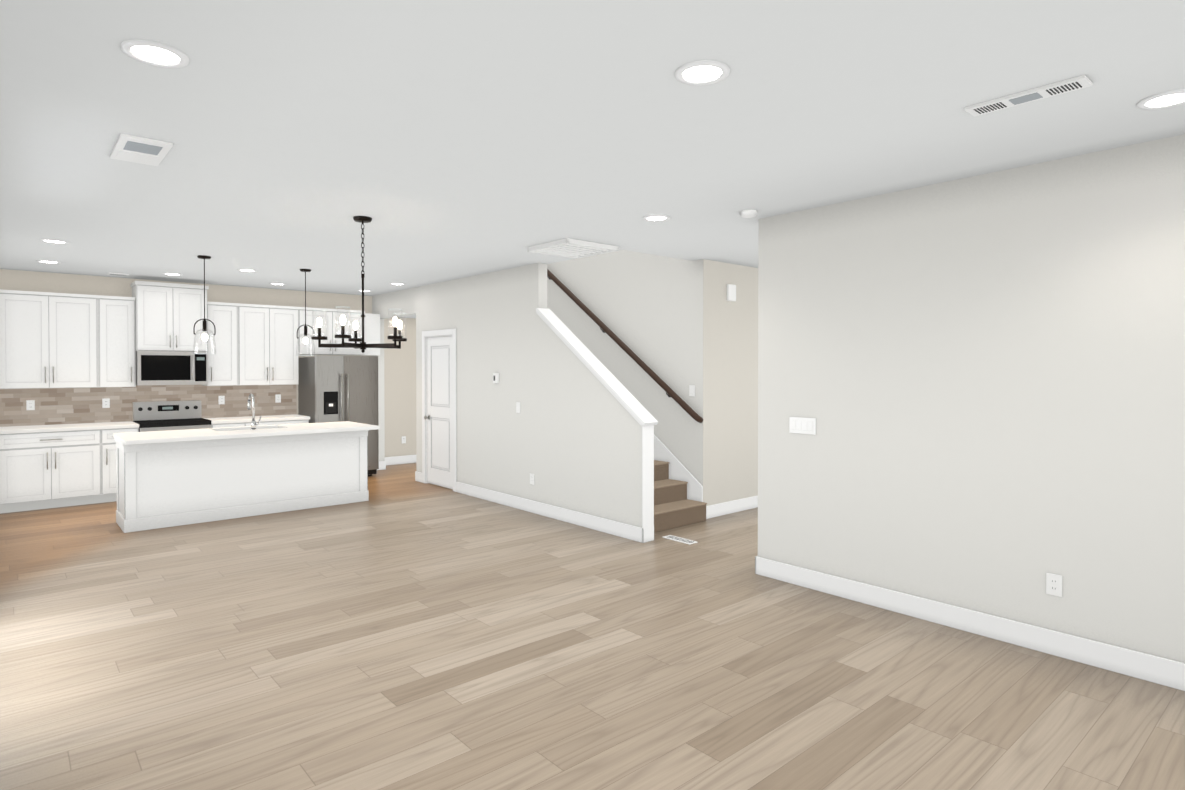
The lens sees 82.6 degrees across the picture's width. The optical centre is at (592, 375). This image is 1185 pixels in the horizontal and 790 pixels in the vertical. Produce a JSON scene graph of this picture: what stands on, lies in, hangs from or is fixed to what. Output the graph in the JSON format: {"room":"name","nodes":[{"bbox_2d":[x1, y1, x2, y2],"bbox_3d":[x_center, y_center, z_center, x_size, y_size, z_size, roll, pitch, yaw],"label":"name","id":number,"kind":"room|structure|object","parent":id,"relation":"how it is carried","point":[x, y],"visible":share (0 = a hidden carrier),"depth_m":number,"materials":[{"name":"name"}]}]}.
{"room":"open-plan living room","nodes":[
{"label":"open-plan living room","id":0,"kind":"room"},
{"bbox_2d":[0,269,415,456],"bbox_3d":[-4.930,0.121,9.712,6.010,2.743,0.380,0,1,-41],"label":"wall","id":1,"kind":"structure","parent":0,"point":[400,391],"depth_m":10.21,"materials":[{"name":"paint"}]},
{"bbox_2d":[0,289,99,388],"bbox_3d":[-6.449,-0.411,7.906,1.026,1.110,0.340,0,1,-41],"label":"upper cabinet","id":2,"kind":"object","parent":1,"relation":"attached to","point":[48,339],"depth_m":7.81,"materials":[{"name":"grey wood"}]},
{"bbox_2d":[100,295,135,386],"bbox_3d":[-5.950,-0.415,8.339,0.456,1.110,0.340,0,1,-41],"label":"upper cabinet","id":3,"kind":"object","parent":1,"relation":"attached to","point":[117,314],"depth_m":8.25,"materials":[{"name":"grey wood"}]},
{"bbox_2d":[0,385,296,426],"bbox_3d":[-5.658,0.363,8.823,3.418,0.475,0.010,0,1,-41],"label":"tile backsplash","id":4,"kind":"structure","parent":1,"relation":"attached to","point":[53,406],"depth_m":8.54,"materials":[{"name":"beige tile"}]},
{"bbox_2d":[26,400,34,409],"bbox_3d":[-6.636,0.349,7.960,0.075,0.118,0.008,0,1,-41],"label":"outlet","id":5,"kind":"object","parent":4,"relation":"attached to","point":[30,404],"visible":1,"depth_m":7.96,"materials":[{"name":"white plastic"}]},
{"bbox_2d":[102,398,109,407],"bbox_3d":[-6.088,0.345,8.436,0.075,0.118,0.008,0,1,-41],"label":"outlet","id":6,"kind":"object","parent":4,"relation":"attached to","point":[105,402],"visible":1,"depth_m":8.44,"materials":[{"name":"white plastic"}]},
{"bbox_2d":[218,396,224,403],"bbox_3d":[-5.110,0.336,9.287,0.075,0.118,0.008,0,1,-41],"label":"outlet","id":7,"kind":"object","parent":4,"relation":"attached to","point":[221,399],"visible":1,"depth_m":9.28,"materials":[{"name":"white plastic"}]},
{"bbox_2d":[275,394,280,402],"bbox_3d":[-4.555,0.332,9.769,0.075,0.118,0.008,0,1,-41],"label":"outlet","id":8,"kind":"object","parent":4,"relation":"attached to","point":[277,398],"visible":1,"depth_m":9.77,"materials":[{"name":"white plastic"}]},
{"bbox_2d":[132,281,207,344],"bbox_3d":[-5.462,-0.744,8.720,0.776,0.860,0.401,0,1,-41],"label":"upper cabinet","id":9,"kind":"object","parent":1,"relation":"attached to","point":[144,334],"depth_m":8.54,"materials":[{"name":"grey wood"}]},
{"bbox_2d":[135,351,207,384],"bbox_3d":[-5.438,-0.096,8.698,0.768,0.427,0.468,0,1,-41],"label":"microwave","id":10,"kind":"object","parent":9,"relation":"attached to","point":[151,367],"depth_m":8.53,"materials":[{"name":"grey"}]},
{"bbox_2d":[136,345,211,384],"bbox_3d":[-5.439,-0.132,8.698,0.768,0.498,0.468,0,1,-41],"label":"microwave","id":11,"kind":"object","parent":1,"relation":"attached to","point":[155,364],"depth_m":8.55,"materials":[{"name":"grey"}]},
{"bbox_2d":[204,302,247,385],"bbox_3d":[-5.016,-0.423,9.152,0.452,1.110,0.340,0,1,-41],"label":"upper cabinet","id":12,"kind":"object","parent":1,"relation":"attached to","point":[230,357],"depth_m":9.05,"materials":[{"name":"grey wood"}]},
{"bbox_2d":[244,304,303,384],"bbox_3d":[-4.609,-0.426,9.505,0.942,1.110,0.340,0,1,-41],"label":"upper cabinet","id":13,"kind":"object","parent":1,"relation":"attached to","point":[271,330],"depth_m":9.42,"materials":[{"name":"grey wood"}]},
{"bbox_2d":[304,307,367,356],"bbox_3d":[-3.946,-0.649,10.079,0.963,0.675,0.340,0,1,-41],"label":"upper cabinet","id":14,"kind":"object","parent":1,"relation":"attached to","point":[329,315],"depth_m":9.93,"materials":[{"name":"grey wood"}]},
{"bbox_2d":[364,313,379,356],"bbox_3d":[-3.512,-0.635,10.458,0.333,0.639,0.340,0,1,-41],"label":"upper cabinet","id":15,"kind":"object","parent":1,"relation":"attached to","point":[371,321],"depth_m":10.38,"materials":[{"name":"grey wood"}]},
{"bbox_2d":[379,455,415,466],"bbox_3d":[-3.168,1.409,11.287,1.000,0.135,0.015,0,1,-41],"label":"baseboard","id":16,"kind":"structure","parent":1,"relation":"attached to","point":[395,460],"depth_m":11.21,"materials":[{"name":"white wood"}]},
{"bbox_2d":[0,463,1184,789],"bbox_3d":[-0.056,1.581,5.788,8.480,0.100,13.000,0,1,-41],"label":"floor","id":17,"kind":"structure","parent":0,"point":[402,629],"depth_m":3.53,"materials":[{"name":"brown wood"}]},
{"bbox_2d":[0,429,111,513],"bbox_3d":[-6.330,1.071,7.838,1.098,0.881,0.620,0,1,-41],"label":"base cabinet","id":18,"kind":"object","parent":17,"relation":"on","point":[38,471],"depth_m":7.64,"materials":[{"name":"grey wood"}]},
{"bbox_2d":[0,421,139,432],"bbox_3d":[-6.208,0.609,7.921,1.398,0.040,0.628,0,1,-41],"label":"countertop","id":19,"kind":"structure","parent":18,"relation":"on","point":[128,424],"depth_m":7.83,"materials":[{"name":"white stone"}]},
{"bbox_2d":[112,429,139,501],"bbox_3d":[-5.861,1.067,8.246,0.446,0.881,0.620,0,1,-41],"label":"base cabinet","id":20,"kind":"object","parent":17,"relation":"on","point":[114,483],"depth_m":8.01,"materials":[{"name":"grey wood"}]},
{"bbox_2d":[136,417,211,431],"bbox_3d":[-5.387,1.050,8.637,0.758,0.906,0.645,0,1,-41],"label":"range","id":21,"kind":"object","parent":17,"relation":"on","point":[185,423],"depth_m":8.43,"materials":[{"name":"grey"}]},
{"bbox_2d":[212,421,250,427],"bbox_3d":[-4.928,1.059,9.057,0.462,0.881,0.620,0,1,-41],"label":"base cabinet","id":22,"kind":"object","parent":17,"relation":"on","point":[242,423],"depth_m":8.87,"materials":[{"name":"grey"}]},
{"bbox_2d":[204,413,311,424],"bbox_3d":[-4.631,0.596,9.293,1.234,0.040,0.628,0,1,-41],"label":"countertop","id":23,"kind":"structure","parent":22,"relation":"on","point":[293,417],"depth_m":9.11,"materials":[{"name":"white stone"}]},
{"bbox_2d":[115,430,368,532],"bbox_3d":[-3.826,1.074,7.559,2.444,0.880,0.651,0,1,-41],"label":"kitchen island","id":24,"kind":"object","parent":17,"relation":"on","point":[168,478],"depth_m":7.17,"materials":[{"name":"white wood"}]},
{"bbox_2d":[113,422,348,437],"bbox_3d":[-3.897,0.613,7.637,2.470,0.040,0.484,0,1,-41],"label":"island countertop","id":25,"kind":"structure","parent":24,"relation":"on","point":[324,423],"depth_m":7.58,"materials":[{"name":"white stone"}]},
{"bbox_2d":[261,426,272,429],"bbox_3d":[-3.876,0.742,7.614,0.744,0.242,0.443,0,1,-41],"label":"sink","id":26,"kind":"object","parent":25,"relation":"in","point":[262,427],"depth_m":7.91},
{"bbox_2d":[117,422,379,445],"bbox_3d":[-3.581,0.616,7.273,2.470,0.040,0.480,0,1,-41],"label":"island countertop","id":27,"kind":"structure","parent":24,"relation":"on","point":[206,435],"depth_m":7.05,"materials":[{"name":"white stone"}]},
{"bbox_2d":[249,416,260,429],"bbox_3d":[-3.688,0.519,7.390,0.112,0.152,0.060,0,1,-41],"label":"faucet","id":28,"kind":"object","parent":27,"relation":"on","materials":[{"name":"silver metal"}]},
{"bbox_2d":[256,421,311,425],"bbox_3d":[-4.518,1.055,9.413,0.892,0.881,0.620,0,1,-41],"label":"base cabinet","id":29,"kind":"object","parent":17,"relation":"on","point":[262,423],"depth_m":9.21,"materials":[{"name":"grey"}]},
{"bbox_2d":[298,357,378,475],"bbox_3d":[-3.749,0.612,9.947,0.895,1.756,0.765,0,1,-41],"label":"refrigerator","id":30,"kind":"object","parent":17,"relation":"on","point":[334,389],"depth_m":9.66,"materials":[{"name":"grey metal"}]},
{"bbox_2d":[654,460,706,531],"bbox_3d":[-0.493,0.116,8.220,0.994,2.781,4.025,0,1,-41],"label":"stairs","id":31,"kind":"structure","parent":17,"relation":"on","point":[674,507],"depth_m":6.96,"materials":[{"name":"carpet"}]},
{"bbox_2d":[663,535,697,543],"bbox_3d":[0.810,1.523,6.263,0.110,0.006,0.340,0,1,-41],"label":"floor vent","id":32,"kind":"object","parent":17,"relation":"in","point":[679,539],"visible":0.98,"depth_m":6.25,"materials":[{"name":"white metal"}]},
{"bbox_2d":[0,0,1184,318],"bbox_3d":[-0.056,-2.450,5.749,8.480,3.077,13.000,0,1,-41],"label":"ceiling","id":33,"kind":"structure","parent":0,"point":[440,140],"depth_m":3.13,"materials":[{"name":"paint"}]},
{"bbox_2d":[36,260,60,263],"bbox_3d":[-5.843,-1.222,7.243,0.214,0.009,0.214,0,1,-41],"label":"recessed light","id":34,"kind":"object","parent":33,"relation":"in","point":[50,261],"visible":0.96,"depth_m":7.22,"materials":[{"name":"white plastic"}]},
{"bbox_2d":[39,239,68,243],"bbox_3d":[-4.856,-1.211,6.084,0.214,0.009,0.214,0,1,-41],"label":"recessed light","id":35,"kind":"object","parent":33,"relation":"in","point":[56,241],"visible":0.96,"depth_m":6.08,"materials":[{"name":"white plastic"}]},
{"bbox_2d":[108,273,128,275],"bbox_3d":[-5.744,-1.229,8.170,0.200,0.014,0.090,0,1,-41],"label":"ceiling vent","id":36,"kind":"object","parent":33,"relation":"in","point":[118,274],"visible":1,"depth_m":8.15,"materials":[{"name":"white"}]},
{"bbox_2d":[110,133,172,165],"bbox_3d":[-2.382,-1.183,3.553,0.220,0.015,0.470,0,1,-41],"label":"ceiling vent","id":37,"kind":"object","parent":33,"relation":"in","point":[137,149],"visible":1,"depth_m":3.52,"materials":[{"name":"white"}]},
{"bbox_2d":[120,39,188,67],"bbox_3d":[-1.600,-1.175,2.469,0.214,0.009,0.214,0,1,-41],"label":"recessed light","id":38,"kind":"object","parent":33,"relation":"in","point":[153,53],"visible":1,"depth_m":2.46,"materials":[{"name":"white plastic"}]},
{"bbox_2d":[162,273,182,275],"bbox_3d":[-5.107,-1.231,8.198,0.214,0.009,0.214,0,1,-41],"label":"recessed light","id":39,"kind":"object","parent":33,"relation":"in","point":[175,274],"visible":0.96,"depth_m":8.20,"materials":[{"name":"white plastic"}]},
{"bbox_2d":[193,255,215,353],"bbox_3d":[-3.979,-0.723,6.914,0.212,1.001,0.212,0,1,-41],"label":"pendant light","id":40,"kind":"object","parent":33,"relation":"hanging from","point":[204,336],"visible":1,"depth_m":6.91,"materials":[{"name":"brown metal"}]},
{"bbox_2d":[237,269,256,271],"bbox_3d":[-4.037,-1.228,7.882,0.214,0.009,0.214,0,1,-41],"label":"recessed light","id":41,"kind":"object","parent":33,"relation":"in","point":[247,270],"visible":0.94,"depth_m":7.88,"materials":[{"name":"white plastic"}]},
{"bbox_2d":[269,283,285,284],"bbox_3d":[-4.266,-1.240,9.123,0.214,0.009,0.214,0,1,-41],"label":"recessed light","id":42,"kind":"object","parent":33,"relation":"in","point":[277,283],"visible":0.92,"depth_m":9.10,"materials":[{"name":"white plastic"}]},
{"bbox_2d":[296,269,314,355],"bbox_3d":[-3.332,-0.732,7.829,0.212,1.001,0.212,0,1,-41],"label":"pendant light","id":43,"kind":"object","parent":33,"relation":"hanging from","point":[305,340],"visible":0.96,"depth_m":7.82,"materials":[{"name":"brown metal"}]},
{"bbox_2d":[311,216,406,352],"bbox_3d":[-1.748,-0.691,5.176,0.698,1.031,0.708,0,1,-41],"label":"chandelier","id":44,"kind":"object","parent":33,"relation":"hanging from","point":[362,345],"visible":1,"depth_m":5.11,"materials":[{"name":"brown metal"}]},
{"bbox_2d":[528,238,617,258],"bbox_3d":[-0.186,-1.197,6.376,0.620,0.042,0.600,0,1,-41],"label":"ceiling vent","id":45,"kind":"object","parent":33,"relation":"in","point":[571,248],"visible":1,"depth_m":6.32,"materials":[{"name":"white"}]},
{"bbox_2d":[642,215,669,221],"bbox_3d":[0.488,-1.201,5.148,0.214,0.009,0.214,0,1,-41],"label":"recessed light","id":46,"kind":"object","parent":33,"relation":"in","point":[654,218],"visible":0.9,"depth_m":5.14,"materials":[{"name":"white plastic"}]},
{"bbox_2d":[675,60,729,84],"bbox_3d":[0.427,-1.177,2.627,0.214,0.009,0.214,0,1,-41],"label":"recessed light","id":47,"kind":"object","parent":33,"relation":"in","point":[703,72],"visible":1,"depth_m":2.62,"materials":[{"name":"white plastic"}]},
{"bbox_2d":[740,210,756,217],"bbox_3d":[1.142,-1.184,4.947,0.124,0.040,0.124,0,1,-41],"label":"smoke detector","id":48,"kind":"object","parent":33,"relation":"attached to","point":[747,213],"visible":1,"depth_m":4.91,"materials":[{"name":"white plastic"}]},
{"bbox_2d":[964,75,1092,116],"bbox_3d":[1.831,-1.176,2.849,0.115,0.014,0.440,0,1,-41],"label":"ceiling vent","id":49,"kind":"object","parent":33,"relation":"in","point":[1051,90],"visible":1,"depth_m":2.82,"materials":[{"name":"white"}]},
{"bbox_2d":[1136,89,1184,109],"bbox_3d":[2.462,-1.179,2.883,0.214,0.009,0.214,0,1,-41],"label":"recessed light","id":50,"kind":"object","parent":33,"relation":"in","point":[1171,98],"visible":0.98,"depth_m":2.89,"materials":[{"name":"white plastic"}]},
{"bbox_2d":[547,250,714,505],"bbox_3d":[-0.811,-1.205,9.449,0.120,5.400,6.163,0,1,-41],"label":"wall","id":51,"kind":"structure","parent":0,"point":[677,326],"depth_m":7.57,"materials":[{"name":"paint"}]},
{"bbox_2d":[547,269,702,422],"bbox_3d":[-0.082,-0.830,8.464,0.112,2.639,3.725,0,1,-41],"label":"handrail","id":52,"kind":"object","parent":51,"relation":"attached to","point":[661,383],"visible":0.67,"depth_m":7.82,"materials":[{"name":"brown wood"}]},
{"bbox_2d":[654,435,702,501],"bbox_3d":[-0.130,-0.049,8.574,0.016,3.105,3.925,0,1,-41],"label":"trim","id":53,"kind":"structure","parent":51,"relation":"attached to","point":[678,470],"depth_m":7.33,"materials":[{"name":"white wood"}]},
{"bbox_2d":[689,385,694,395],"bbox_3d":[1.064,0.162,7.208,0.009,0.118,0.075,0,1,-41],"label":"light switch","id":54,"kind":"object","parent":51,"relation":"attached to","point":[691,390],"visible":1,"depth_m":7.20,"materials":[{"name":"white plastic"}]},
{"bbox_2d":[715,261,757,503],"bbox_3d":[2.080,0.138,7.974,2.290,2.743,0.123,0,1,-41],"label":"wall","id":55,"kind":"structure","parent":0,"point":[736,322],"depth_m":7.48,"materials":[{"name":"paint"}]},
{"bbox_2d":[727,284,735,300],"bbox_3d":[1.518,-0.905,7.368,0.130,0.180,0.036,0,1,-41],"label":"door chime","id":56,"kind":"object","parent":55,"relation":"attached to","point":[731,292],"visible":1,"depth_m":7.34,"materials":[{"name":"white plastic"}]},
{"bbox_2d":[706,495,757,518],"bbox_3d":[2.012,1.443,7.841,2.265,0.135,0.015,0,1,-41],"label":"baseboard","id":57,"kind":"structure","parent":55,"relation":"attached to","point":[729,507],"depth_m":7.41,"materials":[{"name":"white wood"}]},
{"bbox_2d":[372,134,1184,662],"bbox_3d":[0.578,-1.172,6.100,0.120,5.400,12.280,0,1,-41],"label":"wall","id":58,"kind":"structure","parent":0,"point":[980,379],"depth_m":4.15,"materials":[{"name":"paint"}]},
{"bbox_2d":[424,336,452,488],"bbox_3d":[-2.062,0.483,9.048,0.110,2.007,0.760,0,1,-41],"label":"closet door","id":59,"kind":"structure","parent":58,"relation":"in","point":[439,417],"depth_m":9.07,"materials":[{"name":"white wood"}]},
{"bbox_2d":[422,328,456,491],"bbox_3d":[-2.021,0.443,9.091,0.138,2.110,0.930,0,1,-41],"label":"door frame","id":60,"kind":"structure","parent":58,"relation":"attached to","point":[443,333],"depth_m":9.11,"materials":[{"name":"white wood"}]},
{"bbox_2d":[493,373,498,382],"bbox_3d":[-1.145,0.029,7.983,0.023,0.120,0.090,0,1,-41],"label":"thermostat","id":61,"kind":"object","parent":58,"relation":"attached to","point":[495,377],"visible":1,"depth_m":7.96,"materials":[{"name":"white plastic"}]},
{"bbox_2d":[516,402,519,412],"bbox_3d":[-0.844,0.363,7.651,0.009,0.118,0.075,0,1,-41],"label":"light switch","id":62,"kind":"object","parent":58,"relation":"attached to","point":[517,407],"visible":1,"depth_m":7.65,"materials":[{"name":"white plastic"}]},
{"bbox_2d":[530,473,533,484],"bbox_3d":[-0.670,1.145,7.459,0.008,0.118,0.075,0,1,-41],"label":"outlet","id":63,"kind":"object","parent":58,"relation":"attached to","point":[532,479],"visible":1,"depth_m":7.45,"materials":[{"name":"white plastic"}]},
{"bbox_2d":[456,482,648,542],"bbox_3d":[-0.646,1.447,7.431,0.015,0.135,3.385,0,1,-41],"label":"baseboard","id":64,"kind":"structure","parent":58,"relation":"attached to","point":[631,532],"depth_m":7.06,"materials":[{"name":"white wood"}]},
{"bbox_2d":[536,308,657,527],"bbox_3d":[-0.012,0.329,6.793,0.176,2.124,1.684,0,1,-41],"label":"trim","id":65,"kind":"structure","parent":58,"relation":"attached to","point":[643,417],"depth_m":6.35,"materials":[{"name":"white wood"}]},
{"bbox_2d":[789,417,815,434],"bbox_3d":[1.533,0.364,4.917,0.009,0.118,0.213,0,1,-41],"label":"light switch","id":66,"kind":"object","parent":58,"relation":"attached to","point":[801,425],"visible":1,"depth_m":4.91,"materials":[{"name":"white plastic"}]},
{"bbox_2d":[755,556,1184,690],"bbox_3d":[2.900,1.487,3.353,0.015,0.135,4.985,0,1,-41],"label":"baseboard","id":67,"kind":"structure","parent":58,"relation":"attached to","point":[1148,667],"depth_m":3.96,"materials":[{"name":"white wood"}]},
{"bbox_2d":[1046,573,1061,596],"bbox_3d":[2.562,1.161,3.742,0.008,0.118,0.075,0,1,-41],"label":"outlet","id":68,"kind":"object","parent":58,"relation":"attached to","point":[1054,584],"visible":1,"depth_m":3.74,"materials":[{"name":"white plastic"}]}
]}

